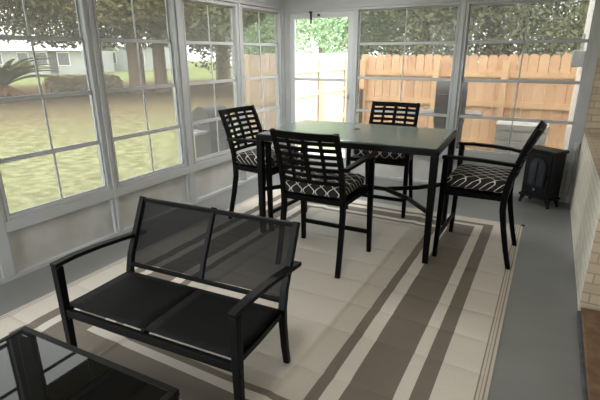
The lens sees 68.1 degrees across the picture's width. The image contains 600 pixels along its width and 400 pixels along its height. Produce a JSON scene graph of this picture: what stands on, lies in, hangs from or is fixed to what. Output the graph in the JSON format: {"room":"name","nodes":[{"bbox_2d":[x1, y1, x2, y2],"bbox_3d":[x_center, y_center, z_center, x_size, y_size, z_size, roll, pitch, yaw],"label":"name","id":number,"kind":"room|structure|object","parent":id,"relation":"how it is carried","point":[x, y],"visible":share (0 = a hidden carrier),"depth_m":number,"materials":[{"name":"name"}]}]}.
{"room":"sunroom","nodes":[
{"label":"sunroom","id":0,"kind":"room"},
{"bbox_2d":[0,0,285,284],"bbox_3d":[-1.961,-0.754,3.339,0.114,2.550,7.273,10,21,27],"label":"wall","id":1,"kind":"structure","parent":0,"point":[30,243],"depth_m":4.01,"materials":[{"name":"white paint"}]},
{"bbox_2d":[0,0,109,221],"bbox_3d":[-1.942,-0.776,3.347,0.074,1.697,0.894,10,21,27],"label":"window","id":2,"kind":"structure","parent":1,"relation":"in","point":[79,4],"depth_m":3.51,"materials":[{"name":"white paint"}]},
{"bbox_2d":[92,0,186,187],"bbox_3d":[-1.470,-1.046,4.158,0.074,1.697,0.894,10,21,27],"label":"window","id":3,"kind":"structure","parent":1,"relation":"in","point":[171,41],"depth_m":4.29,"materials":[{"name":"white paint"}]},
{"bbox_2d":[181,0,242,163],"bbox_3d":[-0.976,-1.328,5.009,0.074,1.697,0.894,10,21,27],"label":"window","id":4,"kind":"structure","parent":1,"relation":"in","point":[232,6],"depth_m":5.06,"materials":[{"name":"white paint"}]},
{"bbox_2d":[221,0,283,9],"bbox_3d":[-1.946,-1.577,2.985,0.020,0.030,7.152,10,21,27],"label":"trim","id":5,"kind":"structure","parent":1,"relation":"attached to","point":[234,1],"depth_m":5.38,"materials":[{"name":"white paint"}]},
{"bbox_2d":[241,5,282,143],"bbox_3d":[-0.501,-1.600,5.826,0.074,1.697,0.894,10,21,27],"label":"window","id":6,"kind":"structure","parent":1,"relation":"in","point":[277,13],"depth_m":5.95,"materials":[{"name":"white paint"}]},
{"bbox_2d":[0,168,582,399],"bbox_3d":[-0.077,0.847,2.729,4.490,0.120,7.393,10,21,27],"label":"floor","id":7,"kind":"structure","parent":0,"point":[538,357],"depth_m":3.17,"materials":[{"name":"grey paint"}]},
{"bbox_2d":[0,326,179,399],"bbox_3d":[-0.989,0.911,1.708,0.925,0.392,0.540,9,20,25],"label":"coffee table","id":8,"kind":"object","parent":7,"relation":"on","point":[34,365],"visible":1,"depth_m":1.75,"materials":[{"name":"black metal"}]},
{"bbox_2d":[0,189,524,399],"bbox_3d":[0.072,0.524,3.478,2.847,0.021,3.592,10,21,27],"label":"outdoor rug","id":9,"kind":"object","parent":7,"relation":"on","point":[393,325],"visible":0.56,"depth_m":2.81,"materials":[{"name":"beige fabric"}]},
{"bbox_2d":[50,196,301,399],"bbox_3d":[-0.614,0.499,2.340,1.102,0.781,0.651,8,20,24],"label":"loveseat","id":10,"kind":"object","parent":9,"relation":"on","point":[255,253],"visible":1,"depth_m":2.33,"materials":[{"name":"black metal"}]},
{"bbox_2d":[218,105,306,217],"bbox_3d":[-0.376,-0.353,4.423,0.664,1.093,0.658,11,21,30],"label":"bar chair","id":11,"kind":"object","parent":9,"relation":"on","point":[246,160],"visible":0.77,"depth_m":4.26,"materials":[{"name":"black metal"}]},
{"bbox_2d":[236,147,299,167],"bbox_3d":[-0.317,-0.429,4.360,0.456,0.106,0.500,11,21,30],"label":"cushion","id":12,"kind":"object","parent":11,"relation":"on","point":[246,159],"depth_m":4.22,"materials":[{"name":"black fabric"}]},
{"bbox_2d":[269,128,375,278],"bbox_3d":[0.159,-0.034,3.451,0.658,1.093,0.664,9,20,26],"label":"bar chair","id":13,"kind":"object","parent":9,"relation":"on","point":[338,187],"visible":0.98,"depth_m":3.25,"materials":[{"name":"black metal"}]},
{"bbox_2d":[285,171,364,198],"bbox_3d":[0.191,-0.140,3.480,0.500,0.106,0.456,9,20,26],"label":"cushion","id":14,"kind":"object","parent":13,"relation":"on","point":[352,186],"depth_m":3.33,"materials":[{"name":"black fabric"}]},
{"bbox_2d":[256,120,456,263],"bbox_3d":[0.523,-0.169,4.092,1.550,0.939,0.970,9,20,25],"label":"dining table","id":15,"kind":"object","parent":9,"relation":"on","point":[423,141],"visible":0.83,"depth_m":3.79,"materials":[{"name":"black metal"}]},
{"bbox_2d":[346,101,419,217],"bbox_3d":[0.912,-0.462,4.740,0.658,1.093,0.664,9,20,25],"label":"bar chair","id":16,"kind":"object","parent":9,"relation":"on","point":[387,158],"visible":0.5,"depth_m":4.70,"materials":[{"name":"black metal"}]},
{"bbox_2d":[354,149,404,159],"bbox_3d":[0.880,-0.530,4.653,0.500,0.106,0.456,9,20,25],"label":"cushion","id":17,"kind":"object","parent":16,"relation":"on","point":[358,154],"depth_m":4.47,"materials":[{"name":"black fabric"}]},
{"bbox_2d":[432,120,546,269],"bbox_3d":[1.532,-0.086,3.596,0.664,1.093,0.658,10,21,28],"label":"bar chair","id":18,"kind":"object","parent":9,"relation":"on","point":[467,180],"visible":1,"depth_m":3.44,"materials":[{"name":"black metal"}]},
{"bbox_2d":[447,164,513,192],"bbox_3d":[1.472,-0.184,3.600,0.456,0.106,0.500,10,21,28],"label":"cushion","id":19,"kind":"object","parent":18,"relation":"on","point":[471,178],"depth_m":3.45,"materials":[{"name":"black fabric"}]},
{"bbox_2d":[518,145,569,209],"bbox_3d":[2.628,-0.250,4.839,0.246,0.628,0.374,-10,21,-27],"label":"electric stove","id":20,"kind":"object","parent":7,"relation":"on","point":[544,166],"visible":0.97,"depth_m":4.74,"materials":[{"name":"black metal"}]},
{"bbox_2d":[577,307,599,399],"bbox_3d":[1.573,1.020,1.910,0.596,0.055,1.950,10,21,27],"label":"step","id":21,"kind":"structure","parent":7,"relation":"on","point":[588,320],"depth_m":2.43,"materials":[{"name":"brown wood"}]},
{"bbox_2d":[284,0,599,202],"bbox_3d":[1.675,-1.419,5.314,4.270,2.550,0.112,10,21,27],"label":"wall","id":22,"kind":"structure","parent":0,"point":[588,120],"depth_m":5.24,"materials":[{"name":"white paint"}]},
{"bbox_2d":[290,11,353,168],"bbox_3d":[0.262,-1.445,6.066,0.927,2.098,0.113,10,21,27],"label":"door","id":23,"kind":"structure","parent":22,"relation":"in","point":[350,14],"depth_m":5.96,"materials":[{"name":"white metal"}]},
{"bbox_2d":[284,0,476,10],"bbox_3d":[1.399,-2.283,5.122,3.663,0.030,0.020,10,21,27],"label":"trim","id":24,"kind":"structure","parent":22,"relation":"attached to","point":[422,1],"depth_m":5.37,"materials":[{"name":"white paint"}]},
{"bbox_2d":[353,1,460,151],"bbox_3d":[1.267,-1.502,5.511,1.234,1.697,0.074,10,21,27],"label":"window","id":25,"kind":"structure","parent":22,"relation":"in","point":[441,4],"depth_m":5.40,"materials":[{"name":"white paint"}]},
{"bbox_2d":[455,0,599,162],"bbox_3d":[2.415,-1.307,4.908,1.236,1.697,0.074,10,21,27],"label":"window","id":26,"kind":"structure","parent":22,"relation":"in","point":[478,2],"depth_m":4.86,"materials":[{"name":"white paint"}]},
{"bbox_2d":[560,148,577,203],"bbox_3d":[2.930,-0.260,4.841,0.074,0.631,0.052,10,21,27],"label":"power cord","id":27,"kind":"object","parent":22,"relation":"attached to","point":[576,148],"visible":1,"depth_m":4.84,"materials":[{"name":"grey plastic"}]},
{"bbox_2d":[573,143,578,150],"bbox_3d":[2.963,-0.572,4.761,0.045,0.080,0.044,10,21,27],"label":"outlet box","id":28,"kind":"object","parent":22,"relation":"attached to","point":[576,145],"visible":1,"depth_m":4.74,"materials":[{"name":"grey plastic"}]},
{"bbox_2d":[562,0,595,155],"bbox_3d":[3.613,-1.616,5.413,0.325,3.150,2.022,10,21,27],"label":"wall","id":29,"kind":"structure","parent":0,"point":[592,2],"depth_m":5.64,"materials":[{"name":"white"}]},
{"bbox_2d":[570,34,585,66],"bbox_3d":[3.220,-1.723,5.120,0.124,0.360,0.270,10,21,27],"label":"utility box","id":30,"kind":"object","parent":29,"relation":"attached to","point":[577,60],"visible":0.93,"depth_m":5.04,"materials":[{"name":"grey metal"}]},
{"bbox_2d":[570,132,599,310],"bbox_3d":[1.604,-0.148,1.469,0.685,2.550,7.273,10,21,27],"label":"wall","id":31,"kind":"structure","parent":0,"point":[585,196],"depth_m":3.23,"materials":[{"name":"white paint"}]},
{"label":"outside","id":32,"kind":"structure","parent":0,"visible":0},
{"bbox_2d":[0,61,559,212],"bbox_3d":[-14.195,-9.563,35.152,120.000,0.300,130.000,10,21,27],"label":"ground","id":33,"kind":"structure","parent":32,"point":[30,182],"depth_m":10.27,"materials":[{"name":"green plant"}]},
{"bbox_2d":[0,56,67,96],"bbox_3d":[-12.262,-5.071,18.384,4.370,1.716,4.465,10,21,27],"label":"shrub","id":34,"kind":"object","parent":33,"relation":"on","point":[9,72],"visible":0.97,"depth_m":18.31,"materials":[{"name":"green plant"}]},
{"bbox_2d":[0,0,76,44],"bbox_3d":[-13.396,-7.535,15.852,10.117,8.050,12.242,0,18,0],"label":"shade tree","id":35,"kind":"object","parent":33,"relation":"on","point":[8,5],"visible":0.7,"depth_m":16.69,"materials":[{"name":"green plant"}]},
{"bbox_2d":[0,34,118,74],"bbox_3d":[-26.400,-14.220,43.127,14.600,3.620,8.000,0,18,0],"label":"house","id":36,"kind":"structure","parent":33,"relation":"on","point":[68,60],"depth_m":39.94,"materials":[{"name":"grey paint"}]},
{"bbox_2d":[42,73,123,93],"bbox_3d":[-9.774,-5.211,20.148,3.363,1.021,1.319,-9,20,-26],"label":"hedge","id":37,"kind":"object","parent":33,"relation":"on","point":[74,83],"visible":0.58,"depth_m":19.66,"materials":[{"name":"brown plant"}]},
{"bbox_2d":[12,0,212,93],"bbox_3d":[-7.185,-9.017,20.276,10.584,8.050,11.566,-2,18,-6],"label":"shade tree","id":38,"kind":"object","parent":33,"relation":"on","point":[143,9],"visible":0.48,"depth_m":17.95,"materials":[{"name":"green plant"}]},
{"bbox_2d":[112,37,170,70],"bbox_3d":[-19.093,-16.649,50.562,8.000,3.520,7.000,-1,18,-3],"label":"house","id":39,"kind":"structure","parent":33,"relation":"on","point":[119,57],"depth_m":48.01,"materials":[{"name":"grey paint"}]},
{"bbox_2d":[65,0,260,92],"bbox_3d":[-6.747,-9.033,20.320,10.097,8.050,10.267,-3,19,-10],"label":"shade tree","id":40,"kind":"object","parent":33,"relation":"on","point":[159,62],"visible":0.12,"depth_m":19.82,"materials":[{"name":"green plant"}]},
{"bbox_2d":[142,6,265,85],"bbox_3d":[-3.800,-10.464,24.623,10.531,8.050,11.466,1,18,4],"label":"shade tree","id":41,"kind":"object","parent":33,"relation":"on","point":[227,75],"visible":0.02,"depth_m":25.53,"materials":[{"name":"brown plant"}]},
{"bbox_2d":[192,104,234,158],"bbox_3d":[-1.314,-0.916,6.738,0.401,1.021,0.912,12,22,32],"label":"gas grill","id":42,"kind":"object","parent":33,"relation":"on","point":[205,134],"visible":0.52,"depth_m":6.54,"materials":[{"name":"grey metal"}]},
{"bbox_2d":[193,129,208,135],"bbox_3d":[-1.517,-0.979,6.433,0.308,0.036,0.238,12,22,32],"label":"shelf","id":43,"kind":"object","parent":42,"relation":"attached to","point":[197,132],"depth_m":6.41,"materials":[{"name":"grey"}]},
{"bbox_2d":[185,5,342,72],"bbox_3d":[-1.563,-8.123,18.965,7.380,7.139,7.430,-6,19,-17],"label":"shade tree","id":44,"kind":"object","parent":33,"relation":"on","point":[222,20],"visible":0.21,"depth_m":17.89,"materials":[{"name":"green plant"}]},
{"bbox_2d":[244,53,347,142],"bbox_3d":[0.303,-2.165,9.333,0.157,1.755,5.000,10,21,27],"label":"fence","id":45,"kind":"object","parent":33,"relation":"on","point":[315,100],"visible":0.44,"depth_m":9.11,"materials":[{"name":"brown wood"}]},
{"bbox_2d":[243,14,391,65],"bbox_3d":[0.687,-6.800,15.910,6.326,6.528,5.701,-3,19,-9],"label":"shade tree","id":46,"kind":"object","parent":33,"relation":"on","point":[265,38],"visible":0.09,"depth_m":15.23,"materials":[{"name":"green plant"}]},
{"bbox_2d":[298,145,344,156],"bbox_3d":[1.492,-0.454,6.986,4.460,0.070,1.897,10,21,27],"label":"patio","id":47,"kind":"structure","parent":33,"relation":"on","point":[343,151],"depth_m":8.07,"materials":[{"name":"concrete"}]},
{"bbox_2d":[358,89,362,122],"bbox_3d":[1.083,-1.416,7.985,0.200,1.130,0.200,10,21,27],"label":"pole","id":48,"kind":"object","parent":47,"relation":"on","point":[360,90],"visible":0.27,"depth_m":7.87,"materials":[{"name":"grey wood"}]},
{"bbox_2d":[419,81,481,148],"bbox_3d":[2.177,-1.069,6.558,0.884,1.361,0.515,5,19,16],"label":"gas grill","id":49,"kind":"object","parent":47,"relation":"on","point":[442,87],"visible":0.44,"depth_m":6.29,"materials":[{"name":"grey metal"}]},
{"bbox_2d":[419,109,433,115],"bbox_3d":[1.870,-1.303,6.605,0.230,0.049,0.396,5,19,16],"label":"shelf","id":50,"kind":"object","parent":49,"relation":"attached to","point":[421,110],"depth_m":6.52,"materials":[{"name":"grey"}]},
{"bbox_2d":[465,110,481,115],"bbox_3d":[2.496,-1.245,6.424,0.230,0.049,0.396,5,19,16],"label":"shelf","id":51,"kind":"object","parent":49,"relation":"attached to","point":[474,113],"depth_m":6.28,"materials":[{"name":"grey"}]},
{"bbox_2d":[493,120,548,153],"bbox_3d":[3.188,-0.738,6.470,0.660,0.780,0.600,10,21,27],"label":"storage box","id":52,"kind":"object","parent":47,"relation":"on","point":[521,131],"visible":0.44,"depth_m":6.20,"materials":[{"name":"grey plastic"}]},
{"bbox_2d":[265,9,450,112],"bbox_3d":[1.750,-5.896,13.200,5.396,6.506,5.067,-12,22,-32],"label":"shade tree","id":53,"kind":"object","parent":33,"relation":"on","point":[339,28],"visible":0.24,"depth_m":12.44,"materials":[{"name":"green plant"}]},
{"bbox_2d":[343,5,517,108],"bbox_3d":[3.643,-5.295,11.408,4.724,6.476,5.054,-8,20,-21],"label":"shade tree","id":54,"kind":"object","parent":33,"relation":"on","point":[394,13],"visible":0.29,"depth_m":10.60,"materials":[{"name":"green plant"}]},
{"bbox_2d":[358,54,576,151],"bbox_3d":[3.643,-1.397,7.008,5.872,1.734,0.157,10,21,29],"label":"fence","id":55,"kind":"object","parent":33,"relation":"on","point":[502,104],"visible":0.52,"depth_m":7.33,"materials":[{"name":"brown wood"}]},
{"bbox_2d":[393,0,589,126],"bbox_3d":[4.509,-4.862,9.922,4.331,6.581,4.528,10,21,27],"label":"shade tree","id":56,"kind":"object","parent":33,"relation":"on","point":[537,14],"visible":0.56,"depth_m":9.67,"materials":[{"name":"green plant"}]},
{"bbox_2d":[531,0,589,127],"bbox_3d":[6.696,-4.640,10.053,4.140,6.063,3.322,-4,19,-11],"label":"shade tree","id":57,"kind":"object","parent":33,"relation":"on","point":[577,26],"visible":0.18,"depth_m":9.83,"materials":[{"name":"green plant"}]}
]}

